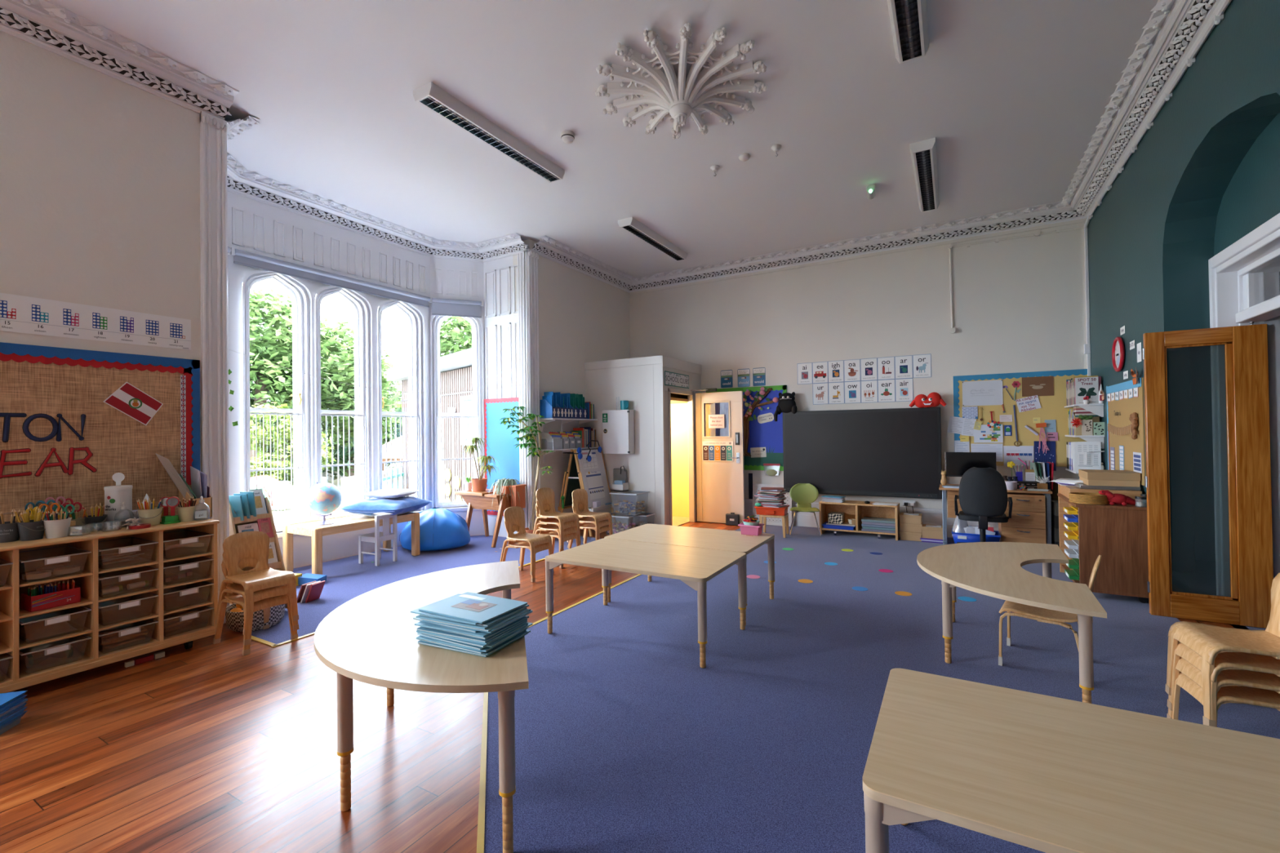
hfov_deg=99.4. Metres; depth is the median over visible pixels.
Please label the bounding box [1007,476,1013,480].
pot
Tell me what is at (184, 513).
bucket
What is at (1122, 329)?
card
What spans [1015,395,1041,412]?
sheet
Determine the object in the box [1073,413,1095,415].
book
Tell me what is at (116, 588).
glue stick
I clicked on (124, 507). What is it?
pump bottle
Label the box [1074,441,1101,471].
sheet
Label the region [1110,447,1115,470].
strip
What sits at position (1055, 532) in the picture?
storage box
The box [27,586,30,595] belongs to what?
pencil
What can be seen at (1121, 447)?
strip
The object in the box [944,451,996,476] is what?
monitor
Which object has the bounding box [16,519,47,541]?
bucket
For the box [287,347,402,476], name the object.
tree
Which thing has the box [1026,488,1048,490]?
leaflet
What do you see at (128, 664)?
strip
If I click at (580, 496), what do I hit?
chair
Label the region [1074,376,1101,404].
book
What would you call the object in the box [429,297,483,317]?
roller blind
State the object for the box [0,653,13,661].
tray
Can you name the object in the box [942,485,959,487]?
paper sheet
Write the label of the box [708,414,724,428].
notice
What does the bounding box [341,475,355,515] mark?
panel
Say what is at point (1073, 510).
paper tray
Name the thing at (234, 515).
picture book
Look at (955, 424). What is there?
sheet
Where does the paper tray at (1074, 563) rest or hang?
in the base cabinet at (1117, 533)
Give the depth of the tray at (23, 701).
2.63 m
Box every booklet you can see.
[821,495,845,498]
[822,497,844,499]
[822,498,844,501]
[822,500,845,502]
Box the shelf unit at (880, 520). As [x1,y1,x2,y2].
[818,500,900,540]
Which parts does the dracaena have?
stem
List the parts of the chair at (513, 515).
leg, backrest, seat, leg, leg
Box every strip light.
[413,81,564,182]
[617,217,687,261]
[887,0,928,64]
[909,137,939,212]
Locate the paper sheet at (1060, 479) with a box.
[1056,478,1082,481]
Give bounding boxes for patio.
[273,508,341,524]
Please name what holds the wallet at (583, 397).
in the magazine file at (584, 411)
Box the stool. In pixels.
[759,512,789,537]
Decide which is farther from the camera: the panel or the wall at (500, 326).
the panel
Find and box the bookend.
[1085,450,1104,463]
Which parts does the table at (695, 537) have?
leg, leg, leg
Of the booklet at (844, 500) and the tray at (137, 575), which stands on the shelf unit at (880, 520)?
the booklet at (844, 500)
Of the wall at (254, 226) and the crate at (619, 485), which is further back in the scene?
the crate at (619, 485)
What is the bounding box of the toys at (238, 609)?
[230,604,243,612]
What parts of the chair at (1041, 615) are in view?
leg, leg, seat, leg, backrest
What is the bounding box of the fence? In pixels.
[382,466,404,489]
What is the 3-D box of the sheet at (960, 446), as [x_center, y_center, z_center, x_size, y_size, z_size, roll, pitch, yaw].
[4.075,0.273,6.864,0.161,0.191,0.002,-1,-1,30]
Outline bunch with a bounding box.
[1128,412,1137,439]
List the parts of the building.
white door, pane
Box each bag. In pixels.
[19,620,77,640]
[399,507,470,551]
[613,465,626,482]
[763,463,780,475]
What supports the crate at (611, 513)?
on the floor at (206, 747)
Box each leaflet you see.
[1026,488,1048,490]
[1044,419,1056,437]
[1046,431,1057,440]
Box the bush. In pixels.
[242,402,336,498]
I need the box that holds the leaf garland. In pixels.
[1078,414,1093,419]
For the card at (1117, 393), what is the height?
0.096 m
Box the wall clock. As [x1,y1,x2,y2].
[1111,336,1124,371]
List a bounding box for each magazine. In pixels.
[754,493,784,497]
[754,495,784,497]
[755,497,781,501]
[757,489,785,493]
[757,492,786,495]
[757,500,780,502]
[757,500,783,502]
[758,491,787,493]
[758,497,786,499]
[759,497,786,501]
[760,487,784,489]
[760,489,782,491]
[760,503,784,506]
[761,501,784,504]
[763,505,786,507]
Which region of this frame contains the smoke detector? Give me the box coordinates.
[560,129,574,143]
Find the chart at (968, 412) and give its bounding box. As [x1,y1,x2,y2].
[962,406,977,418]
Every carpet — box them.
[251,535,600,648]
[476,524,1279,852]
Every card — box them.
[720,369,733,387]
[737,368,750,386]
[752,367,765,386]
[797,362,812,384]
[812,361,827,383]
[813,382,828,404]
[827,360,844,382]
[828,382,844,404]
[844,359,860,382]
[844,381,861,403]
[860,357,877,381]
[860,380,877,403]
[877,356,894,379]
[877,378,895,402]
[894,355,912,378]
[894,377,913,401]
[912,353,931,377]
[1004,425,1011,435]
[1106,393,1111,401]
[1111,391,1115,401]
[1115,391,1119,400]
[1119,390,1123,399]
[1120,325,1124,335]
[1123,370,1128,379]
[1124,389,1128,399]
[1128,388,1133,398]
[1129,340,1134,350]
[1133,386,1137,397]
[1137,342,1141,362]
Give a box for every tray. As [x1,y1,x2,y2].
[0,558,13,565]
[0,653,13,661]
[0,690,26,708]
[0,694,26,712]
[0,698,26,716]
[0,702,26,720]
[0,706,26,725]
[0,711,26,729]
[18,545,91,564]
[19,605,91,643]
[19,634,91,673]
[97,536,158,554]
[98,565,158,582]
[98,592,158,609]
[98,618,158,637]
[163,529,213,544]
[163,556,213,570]
[163,581,213,596]
[163,605,213,622]
[558,505,572,511]
[588,502,617,511]
[754,504,789,515]
[822,521,855,530]
[1063,506,1078,515]
[1063,514,1078,522]
[1063,522,1078,530]
[1063,530,1078,539]
[1063,539,1079,550]
[1064,548,1079,559]
[1064,568,1079,580]
[1065,558,1079,569]
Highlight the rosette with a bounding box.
[986,411,1000,428]
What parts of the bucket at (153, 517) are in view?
handle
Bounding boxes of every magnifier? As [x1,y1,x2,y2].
[159,497,172,515]
[165,497,179,515]
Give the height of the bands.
0.059 m
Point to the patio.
(288, 519)
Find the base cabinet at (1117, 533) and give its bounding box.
[1057,484,1148,603]
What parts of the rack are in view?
panel, panel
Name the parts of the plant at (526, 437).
stem, pot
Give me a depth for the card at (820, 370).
7.76 m
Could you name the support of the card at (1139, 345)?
attached to the wall at (1151, 236)
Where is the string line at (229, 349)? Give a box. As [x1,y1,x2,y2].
[229,349,526,392]
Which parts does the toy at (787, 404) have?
leg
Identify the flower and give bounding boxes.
[1002,385,1013,399]
[1007,461,1015,476]
[1012,381,1021,400]
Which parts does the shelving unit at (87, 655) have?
panel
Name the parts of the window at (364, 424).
guard rail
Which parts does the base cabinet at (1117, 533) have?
panel, panel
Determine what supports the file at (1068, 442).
on the corner shelf at (1072, 471)
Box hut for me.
[382,436,402,488]
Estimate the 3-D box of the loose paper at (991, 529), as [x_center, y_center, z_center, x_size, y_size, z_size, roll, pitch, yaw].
[3.971,1.258,6.242,0.194,0.212,0.014,-1,-1,42]
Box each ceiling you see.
[48,0,1158,277]
[671,397,688,404]
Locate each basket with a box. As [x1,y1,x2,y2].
[225,603,284,631]
[848,519,855,524]
[1068,492,1109,504]
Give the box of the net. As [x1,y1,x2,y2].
[755,502,761,506]
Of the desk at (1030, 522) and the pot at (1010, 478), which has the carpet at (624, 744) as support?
the desk at (1030, 522)
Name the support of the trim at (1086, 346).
attached to the wall at (1019, 304)
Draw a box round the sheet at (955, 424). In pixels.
[947,416,965,434]
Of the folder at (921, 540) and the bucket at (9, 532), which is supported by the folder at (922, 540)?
the folder at (921, 540)
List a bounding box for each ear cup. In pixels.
[577,447,582,453]
[577,453,582,459]
[586,455,591,462]
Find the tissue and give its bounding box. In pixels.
[141,493,151,509]
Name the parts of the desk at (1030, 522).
modesty panel, drawer, drawer, drawer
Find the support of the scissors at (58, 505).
in the block at (73, 523)
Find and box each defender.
[563,447,582,459]
[586,440,601,462]
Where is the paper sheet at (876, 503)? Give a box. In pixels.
[871,502,898,505]
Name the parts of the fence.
rail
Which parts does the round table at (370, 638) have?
leg, leg, leg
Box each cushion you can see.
[338,496,431,516]
[360,488,418,498]
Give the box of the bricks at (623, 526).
[607,520,636,533]
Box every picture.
[103,382,163,425]
[451,594,497,612]
[973,424,1003,442]
[1022,376,1053,396]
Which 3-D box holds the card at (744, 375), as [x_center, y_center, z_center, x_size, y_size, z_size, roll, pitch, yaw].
[1.592,-0.748,8.329,0.195,0.275,0.003,-1,-1,30]
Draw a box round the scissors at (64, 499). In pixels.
[44,496,66,518]
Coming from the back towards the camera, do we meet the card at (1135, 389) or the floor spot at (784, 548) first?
the floor spot at (784, 548)
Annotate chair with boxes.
[213,560,297,655]
[214,546,298,645]
[215,531,298,635]
[358,514,397,566]
[499,506,552,575]
[502,519,554,582]
[529,503,577,556]
[533,487,581,548]
[534,498,580,551]
[536,512,578,568]
[566,488,613,542]
[567,499,613,548]
[568,503,610,549]
[789,483,821,536]
[954,466,1013,543]
[998,555,1102,666]
[1164,573,1279,727]
[1166,656,1279,719]
[1167,640,1279,727]
[1172,671,1279,719]
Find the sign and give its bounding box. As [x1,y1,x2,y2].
[664,370,688,388]
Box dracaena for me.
[462,436,501,491]
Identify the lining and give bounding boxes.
[670,393,688,517]
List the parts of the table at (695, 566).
leg, leg, leg, leg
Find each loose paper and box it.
[960,526,979,534]
[965,526,979,533]
[985,529,995,535]
[987,527,994,535]
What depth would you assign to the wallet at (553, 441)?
7.24 m
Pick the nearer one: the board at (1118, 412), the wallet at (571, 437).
the board at (1118, 412)
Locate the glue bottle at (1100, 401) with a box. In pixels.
[1098,384,1104,404]
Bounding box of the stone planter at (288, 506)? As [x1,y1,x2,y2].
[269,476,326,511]
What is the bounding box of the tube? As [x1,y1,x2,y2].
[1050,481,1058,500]
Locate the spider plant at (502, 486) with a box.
[488,478,524,511]
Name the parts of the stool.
leg, leg, seat, leg, leg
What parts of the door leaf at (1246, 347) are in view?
rail, rail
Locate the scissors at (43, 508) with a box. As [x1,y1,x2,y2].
[35,499,56,519]
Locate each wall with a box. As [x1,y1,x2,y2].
[0,31,201,519]
[227,191,439,568]
[278,453,402,480]
[430,257,484,536]
[471,255,519,537]
[512,239,630,512]
[584,355,702,528]
[629,222,1087,509]
[1087,0,1279,595]
[1213,112,1279,287]
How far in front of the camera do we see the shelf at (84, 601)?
3.07 m
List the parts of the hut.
post, rail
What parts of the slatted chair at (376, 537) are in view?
leg, rail, seat, post, leg, rail, post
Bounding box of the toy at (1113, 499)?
[1098,489,1138,505]
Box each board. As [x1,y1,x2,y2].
[0,342,199,521]
[484,397,519,515]
[706,385,786,471]
[953,368,1087,466]
[1106,377,1145,485]
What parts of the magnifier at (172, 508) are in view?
handle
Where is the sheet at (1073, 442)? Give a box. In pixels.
[1072,441,1099,471]
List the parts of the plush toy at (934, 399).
arm, arm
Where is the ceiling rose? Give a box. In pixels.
[595,22,767,139]
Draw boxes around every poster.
[702,441,733,461]
[1034,440,1056,471]
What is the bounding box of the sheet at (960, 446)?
[954,440,969,452]
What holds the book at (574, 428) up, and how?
on the wall shelf at (584, 448)
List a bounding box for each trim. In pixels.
[0,0,239,119]
[200,111,229,623]
[226,115,528,262]
[517,248,540,529]
[531,200,1085,293]
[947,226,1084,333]
[1061,0,1223,217]
[1084,223,1090,376]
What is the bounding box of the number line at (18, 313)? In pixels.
[0,293,191,350]
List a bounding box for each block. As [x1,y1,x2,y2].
[43,520,75,536]
[164,577,171,582]
[171,575,178,580]
[177,573,185,577]
[185,571,191,576]
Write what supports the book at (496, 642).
on the book at (479, 648)
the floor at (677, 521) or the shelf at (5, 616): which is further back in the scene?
the floor at (677, 521)
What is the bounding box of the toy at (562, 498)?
[560,496,564,508]
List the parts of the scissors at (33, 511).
handle, handle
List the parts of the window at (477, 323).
guard rail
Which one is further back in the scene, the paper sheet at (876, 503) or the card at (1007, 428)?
the paper sheet at (876, 503)
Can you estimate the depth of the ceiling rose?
3.88 m
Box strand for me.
[228,368,238,426]
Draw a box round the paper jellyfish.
[1035,422,1048,453]
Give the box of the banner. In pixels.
[748,473,752,498]
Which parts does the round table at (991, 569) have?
leg, leg, leg, leg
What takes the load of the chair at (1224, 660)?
on the chair at (1237, 677)
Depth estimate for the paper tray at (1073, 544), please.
4.59 m
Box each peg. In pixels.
[1115,426,1118,435]
[1121,426,1124,435]
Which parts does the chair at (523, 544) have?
leg, backrest, leg, seat, leg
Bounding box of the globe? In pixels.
[305,481,342,525]
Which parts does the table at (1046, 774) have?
leg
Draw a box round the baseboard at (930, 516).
[744,498,998,537]
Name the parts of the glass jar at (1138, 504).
lid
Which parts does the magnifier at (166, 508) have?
handle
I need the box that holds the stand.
[160,515,180,524]
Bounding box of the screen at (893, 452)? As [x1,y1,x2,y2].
[782,407,942,499]
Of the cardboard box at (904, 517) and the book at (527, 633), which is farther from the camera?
the cardboard box at (904, 517)
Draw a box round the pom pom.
[1070,417,1082,427]
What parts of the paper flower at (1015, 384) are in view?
stem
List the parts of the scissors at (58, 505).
handle, handle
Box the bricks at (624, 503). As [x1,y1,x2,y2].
[613,499,644,514]
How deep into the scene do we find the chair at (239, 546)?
3.74 m
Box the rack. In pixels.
[228,497,287,608]
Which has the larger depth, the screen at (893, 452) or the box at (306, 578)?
the screen at (893, 452)
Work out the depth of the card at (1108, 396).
5.46 m
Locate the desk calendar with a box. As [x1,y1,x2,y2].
[1024,469,1035,480]
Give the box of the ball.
[1018,484,1026,490]
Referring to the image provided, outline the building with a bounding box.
[386,347,473,502]
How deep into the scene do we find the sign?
7.86 m
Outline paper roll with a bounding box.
[1024,425,1038,435]
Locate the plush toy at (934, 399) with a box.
[909,391,946,407]
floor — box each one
[0,520,1249,852]
[271,480,399,518]
[671,515,689,525]
[1231,624,1266,630]
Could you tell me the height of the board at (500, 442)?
1.600 m
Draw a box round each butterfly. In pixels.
[1100,389,1104,399]
[1129,367,1137,385]
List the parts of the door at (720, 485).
handle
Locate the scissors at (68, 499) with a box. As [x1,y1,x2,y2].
[54,497,73,513]
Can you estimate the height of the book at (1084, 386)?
0.285 m
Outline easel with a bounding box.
[558,448,617,536]
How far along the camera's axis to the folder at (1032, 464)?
6.25 m
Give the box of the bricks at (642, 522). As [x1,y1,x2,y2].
[635,521,650,527]
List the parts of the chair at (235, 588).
leg, backrest, leg, seat, leg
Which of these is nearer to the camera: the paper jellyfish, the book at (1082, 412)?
the book at (1082, 412)
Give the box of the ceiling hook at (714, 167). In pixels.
[710,164,719,176]
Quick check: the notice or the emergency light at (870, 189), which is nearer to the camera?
the emergency light at (870, 189)
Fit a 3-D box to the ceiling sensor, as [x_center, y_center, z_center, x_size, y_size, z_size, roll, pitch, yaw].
[0.976,-2.508,5.068,0.110,0.045,0.108,-1,-1,30]
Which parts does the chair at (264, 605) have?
leg, backrest, leg, seat, leg, leg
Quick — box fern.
[464,476,471,490]
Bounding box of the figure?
[940,470,946,485]
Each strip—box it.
[124,659,134,667]
[133,654,154,665]
[153,651,164,659]
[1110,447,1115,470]
[1119,445,1124,470]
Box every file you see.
[539,399,559,418]
[560,404,567,418]
[566,405,573,418]
[573,406,577,418]
[575,405,582,418]
[582,405,587,418]
[1066,441,1067,468]
[1067,441,1071,469]
[1068,442,1070,469]
[1069,442,1071,470]
[1070,442,1071,470]
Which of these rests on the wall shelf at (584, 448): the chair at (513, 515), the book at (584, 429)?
the book at (584, 429)
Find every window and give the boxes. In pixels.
[242,270,315,532]
[315,285,374,519]
[377,299,426,511]
[430,315,484,507]
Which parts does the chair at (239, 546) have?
leg, backrest, leg, seat, leg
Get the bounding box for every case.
[1013,480,1039,488]
[1075,483,1140,490]
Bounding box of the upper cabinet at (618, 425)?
[602,409,634,453]
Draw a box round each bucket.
[0,512,22,542]
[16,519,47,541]
[41,517,71,538]
[71,517,85,531]
[81,514,107,530]
[136,506,163,525]
[176,505,196,521]
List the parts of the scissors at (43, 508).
handle, handle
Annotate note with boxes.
[960,435,968,441]
[973,421,982,430]
[999,414,1012,422]
[1032,417,1040,422]
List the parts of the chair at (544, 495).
leg, backrest, seat, leg, leg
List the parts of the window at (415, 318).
guard rail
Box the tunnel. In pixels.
[250,475,291,506]
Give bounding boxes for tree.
[242,282,401,477]
[249,364,402,480]
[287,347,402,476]
[405,315,471,356]
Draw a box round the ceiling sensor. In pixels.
[738,152,750,161]
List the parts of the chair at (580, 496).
backrest, leg, seat, leg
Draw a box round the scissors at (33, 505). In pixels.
[25,502,43,519]
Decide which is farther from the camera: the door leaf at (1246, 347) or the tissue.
the door leaf at (1246, 347)
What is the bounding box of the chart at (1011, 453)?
[1003,445,1034,466]
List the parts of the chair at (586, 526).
leg, backrest, leg, seat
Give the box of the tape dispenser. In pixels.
[128,523,151,529]
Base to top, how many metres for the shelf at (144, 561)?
0.012 m
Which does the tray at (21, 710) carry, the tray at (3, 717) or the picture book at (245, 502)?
the tray at (3, 717)
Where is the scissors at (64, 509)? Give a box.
[53,504,75,517]
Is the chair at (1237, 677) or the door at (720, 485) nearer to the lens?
the chair at (1237, 677)
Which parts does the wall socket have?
plate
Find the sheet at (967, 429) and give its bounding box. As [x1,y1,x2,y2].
[961,417,976,435]
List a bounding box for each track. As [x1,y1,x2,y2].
[98,625,142,635]
[99,635,140,645]
[102,627,146,637]
[104,635,145,648]
[105,626,144,636]
[105,631,148,641]
[163,615,199,623]
[163,617,195,626]
[164,612,200,622]
[164,620,186,627]
[164,622,191,632]
[168,608,199,618]
[542,419,579,462]
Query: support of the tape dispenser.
on the shelving unit at (87, 655)
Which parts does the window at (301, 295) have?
guard rail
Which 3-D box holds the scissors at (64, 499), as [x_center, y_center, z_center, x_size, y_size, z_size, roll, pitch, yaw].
[-3.535,0.510,3.280,0.089,0.168,0.012,0,-1,-43]
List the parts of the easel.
leg, leg, leg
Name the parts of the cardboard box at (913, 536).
lid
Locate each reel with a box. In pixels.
[22,569,51,579]
[35,564,63,572]
[53,565,79,574]
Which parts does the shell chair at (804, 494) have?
leg, leg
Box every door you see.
[664,387,745,525]
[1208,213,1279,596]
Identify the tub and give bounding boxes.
[103,472,133,527]
[460,494,511,511]
[737,522,764,535]
[951,528,1000,543]
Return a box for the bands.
[120,517,142,528]
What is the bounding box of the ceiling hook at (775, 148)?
[771,144,781,156]
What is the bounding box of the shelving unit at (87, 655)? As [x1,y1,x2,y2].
[0,518,219,693]
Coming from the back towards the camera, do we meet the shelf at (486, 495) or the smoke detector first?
the shelf at (486, 495)
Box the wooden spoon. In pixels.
[1013,404,1021,446]
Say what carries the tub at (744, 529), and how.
on the table at (695, 537)
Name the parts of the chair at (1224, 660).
leg, leg, seat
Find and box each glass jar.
[69,524,89,536]
[86,522,103,532]
[100,520,121,531]
[1134,496,1146,506]
[1140,493,1146,502]
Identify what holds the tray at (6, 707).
on the tray at (23, 701)
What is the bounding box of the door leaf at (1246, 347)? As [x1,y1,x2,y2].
[1142,321,1273,628]
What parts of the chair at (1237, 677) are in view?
leg, seat, leg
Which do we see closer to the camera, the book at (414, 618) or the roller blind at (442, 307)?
the book at (414, 618)
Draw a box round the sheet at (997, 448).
[970,443,1003,462]
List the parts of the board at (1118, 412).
word strip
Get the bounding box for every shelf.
[0,581,12,591]
[0,611,12,622]
[0,641,12,654]
[18,564,92,587]
[18,597,93,618]
[19,620,93,649]
[97,556,158,573]
[98,580,158,602]
[98,606,158,631]
[163,546,213,563]
[163,570,213,589]
[163,595,213,615]
[233,513,280,568]
[484,493,511,497]
[539,417,597,424]
[541,447,597,454]
[1064,403,1103,417]
[1064,435,1104,448]
[1065,468,1078,473]
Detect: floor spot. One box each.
[746,574,759,578]
[782,547,793,550]
[798,579,813,583]
[824,562,837,565]
[841,548,853,551]
[851,586,867,591]
[870,551,882,555]
[878,568,893,573]
[894,591,911,595]
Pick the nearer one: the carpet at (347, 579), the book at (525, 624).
the book at (525, 624)
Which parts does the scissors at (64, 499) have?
handle, handle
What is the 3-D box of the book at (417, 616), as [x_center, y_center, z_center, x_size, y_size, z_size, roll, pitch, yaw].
[-0.655,0.727,2.122,0.330,0.006,0.252,-1,-1,24]
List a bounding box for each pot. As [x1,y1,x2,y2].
[464,481,471,490]
[471,478,487,491]
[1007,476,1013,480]
[1013,475,1017,480]
[1015,471,1022,480]
[1083,395,1088,404]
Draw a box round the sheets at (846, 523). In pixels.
[826,521,855,526]
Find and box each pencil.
[0,511,4,524]
[13,508,21,522]
[27,506,29,522]
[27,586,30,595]
[32,586,35,596]
[34,506,37,521]
[35,585,39,595]
[37,509,40,521]
[40,585,42,595]
[42,506,47,519]
[62,581,65,590]
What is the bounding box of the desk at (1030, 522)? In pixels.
[938,484,1052,545]
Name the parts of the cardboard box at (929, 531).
lid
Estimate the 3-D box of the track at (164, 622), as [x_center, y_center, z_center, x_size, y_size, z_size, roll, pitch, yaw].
[-3.065,1.287,3.627,0.057,0.021,0.201,-1,-1,38]
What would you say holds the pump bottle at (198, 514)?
on the shelving unit at (87, 655)
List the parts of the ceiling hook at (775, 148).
rose plate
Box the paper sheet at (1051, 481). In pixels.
[1051,480,1081,483]
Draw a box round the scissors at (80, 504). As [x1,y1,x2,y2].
[62,502,82,519]
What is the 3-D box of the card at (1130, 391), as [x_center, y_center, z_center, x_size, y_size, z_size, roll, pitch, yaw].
[4.339,-0.297,4.798,0.003,0.096,0.134,-1,-1,30]
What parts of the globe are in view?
meridian arm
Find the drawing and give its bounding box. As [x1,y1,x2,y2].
[962,379,1003,406]
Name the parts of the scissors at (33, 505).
handle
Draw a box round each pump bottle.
[119,502,133,514]
[195,496,207,518]
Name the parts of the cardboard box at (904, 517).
lid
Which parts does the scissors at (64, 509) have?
handle, handle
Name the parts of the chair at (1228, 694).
leg, leg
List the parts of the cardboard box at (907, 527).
lid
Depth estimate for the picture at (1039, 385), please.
6.48 m
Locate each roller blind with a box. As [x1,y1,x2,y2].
[227,246,231,297]
[230,247,431,307]
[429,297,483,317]
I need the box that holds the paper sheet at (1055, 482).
[1055,482,1075,485]
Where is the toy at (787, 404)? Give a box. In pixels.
[773,391,797,421]
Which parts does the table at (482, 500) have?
leg, leg, leg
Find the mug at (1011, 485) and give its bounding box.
[1004,480,1017,490]
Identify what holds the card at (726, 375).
attached to the wall at (1019, 304)
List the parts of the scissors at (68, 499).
handle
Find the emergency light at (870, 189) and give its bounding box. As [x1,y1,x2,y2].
[866,184,875,199]
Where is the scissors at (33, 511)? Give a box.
[26,506,38,519]
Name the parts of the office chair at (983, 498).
armrest, seat, backrest, armrest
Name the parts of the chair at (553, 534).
backrest, leg, seat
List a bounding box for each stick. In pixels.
[98,585,123,595]
[99,558,141,564]
[100,551,135,559]
[101,557,134,565]
[102,552,133,558]
[102,555,138,561]
[107,552,144,560]
[126,580,149,590]
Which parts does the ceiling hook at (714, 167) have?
rose plate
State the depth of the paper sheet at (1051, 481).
5.02 m
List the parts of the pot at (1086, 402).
pot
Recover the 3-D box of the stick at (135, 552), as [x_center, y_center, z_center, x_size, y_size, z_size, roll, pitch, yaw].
[-3.242,0.806,3.372,0.006,0.010,0.186,-1,-1,13]
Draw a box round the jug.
[620,400,628,409]
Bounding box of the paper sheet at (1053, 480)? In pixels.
[1053,480,1083,483]
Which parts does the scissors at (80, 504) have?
handle, handle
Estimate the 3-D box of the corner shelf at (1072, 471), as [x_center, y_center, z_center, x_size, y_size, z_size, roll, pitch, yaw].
[4.930,0.556,6.015,0.247,0.140,0.607,-1,-1,30]
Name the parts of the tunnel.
door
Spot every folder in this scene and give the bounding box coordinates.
[155,453,194,498]
[178,474,196,498]
[190,466,201,498]
[200,471,207,497]
[206,486,209,497]
[920,537,942,541]
[920,539,942,542]
[921,540,942,543]
[1029,462,1038,480]
[1033,462,1042,480]
[1037,462,1046,483]
[1042,462,1049,488]
[1046,462,1053,489]
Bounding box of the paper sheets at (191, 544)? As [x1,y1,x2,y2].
[163,542,204,551]
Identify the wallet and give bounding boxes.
[541,431,559,438]
[542,395,552,406]
[542,432,559,446]
[542,434,561,447]
[543,391,553,407]
[553,391,560,407]
[553,393,555,407]
[560,393,570,408]
[560,394,567,407]
[560,395,563,407]
[560,435,568,447]
[567,434,574,446]
[569,393,575,408]
[569,395,573,408]
[573,434,580,446]
[575,397,577,407]
[577,394,582,408]
[582,396,584,408]
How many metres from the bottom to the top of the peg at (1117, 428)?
0.076 m
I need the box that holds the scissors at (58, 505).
[38,502,60,516]
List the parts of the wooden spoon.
handle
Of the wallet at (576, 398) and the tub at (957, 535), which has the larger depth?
the wallet at (576, 398)
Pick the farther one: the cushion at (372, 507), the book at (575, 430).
the book at (575, 430)
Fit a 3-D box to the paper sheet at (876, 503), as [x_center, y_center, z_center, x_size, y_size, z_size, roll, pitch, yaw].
[3.140,0.988,6.938,0.280,0.004,0.200,-1,-1,36]
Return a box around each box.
[21,584,80,612]
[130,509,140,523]
[178,490,212,519]
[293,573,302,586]
[297,573,326,585]
[509,484,526,508]
[725,512,739,525]
[828,511,844,524]
[899,512,922,524]
[899,521,923,533]
[899,530,921,541]
[921,524,942,539]
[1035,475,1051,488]
[1051,500,1058,515]
[1051,513,1058,528]
[1051,525,1059,542]
[1051,537,1059,546]
[1078,469,1140,487]
[1081,419,1093,435]
[1093,422,1104,435]
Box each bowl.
[742,520,759,525]
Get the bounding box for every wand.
[160,496,169,515]
[168,496,178,512]
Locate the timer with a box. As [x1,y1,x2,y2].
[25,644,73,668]
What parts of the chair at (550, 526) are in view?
leg, backrest, seat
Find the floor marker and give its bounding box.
[957,596,976,601]
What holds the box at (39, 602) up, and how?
on the shelving unit at (87, 655)
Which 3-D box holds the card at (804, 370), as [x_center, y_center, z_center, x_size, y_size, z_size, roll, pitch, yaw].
[2.390,-0.768,7.867,0.214,0.304,0.003,-1,-1,30]
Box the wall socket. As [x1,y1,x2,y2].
[902,500,915,513]
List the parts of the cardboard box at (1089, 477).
lid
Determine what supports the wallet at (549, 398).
in the magazine file at (547, 411)
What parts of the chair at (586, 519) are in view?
backrest, seat, leg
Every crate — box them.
[609,490,649,495]
[610,512,641,518]
[612,480,628,492]
[631,512,654,516]
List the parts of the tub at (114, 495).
lid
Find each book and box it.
[228,495,244,520]
[228,498,250,517]
[233,493,250,518]
[236,523,258,533]
[240,492,257,516]
[248,488,266,514]
[257,517,273,537]
[267,542,278,563]
[297,580,316,602]
[300,580,320,603]
[305,580,325,603]
[410,593,479,625]
[412,616,479,632]
[413,621,503,637]
[415,629,526,653]
[416,608,526,629]
[416,618,527,643]
[416,620,527,644]
[416,627,527,652]
[417,622,528,647]
[417,633,487,650]
[417,640,512,657]
[418,591,528,623]
[418,604,528,626]
[420,608,530,631]
[420,615,528,639]
[422,609,533,633]
[422,622,533,647]
[422,629,531,655]
[455,633,528,657]
[571,430,582,448]
[573,427,583,448]
[574,430,582,448]
[579,426,591,447]
[584,402,589,418]
[584,429,586,447]
[587,401,591,418]
[587,429,589,447]
[1066,379,1071,400]
[1073,375,1097,404]
[1073,411,1092,413]
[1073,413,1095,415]
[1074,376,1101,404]
[1074,409,1088,412]
[1075,377,1098,404]
[1075,416,1099,435]
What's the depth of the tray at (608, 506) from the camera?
7.50 m
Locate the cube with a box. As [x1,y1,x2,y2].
[592,501,600,507]
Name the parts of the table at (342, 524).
leg, rail, leg, rail, rail, leg, leg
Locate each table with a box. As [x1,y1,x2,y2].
[282,511,420,574]
[314,560,528,852]
[454,488,511,547]
[545,538,746,668]
[604,524,774,625]
[862,668,1279,852]
[916,542,1106,703]
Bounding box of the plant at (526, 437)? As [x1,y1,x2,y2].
[499,406,555,533]
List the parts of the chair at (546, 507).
leg, backrest, seat, leg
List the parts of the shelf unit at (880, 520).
panel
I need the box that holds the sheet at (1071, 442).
[1071,441,1074,471]
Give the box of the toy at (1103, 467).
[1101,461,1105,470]
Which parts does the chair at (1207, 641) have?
leg, leg, seat, backrest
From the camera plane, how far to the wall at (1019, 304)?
7.25 m

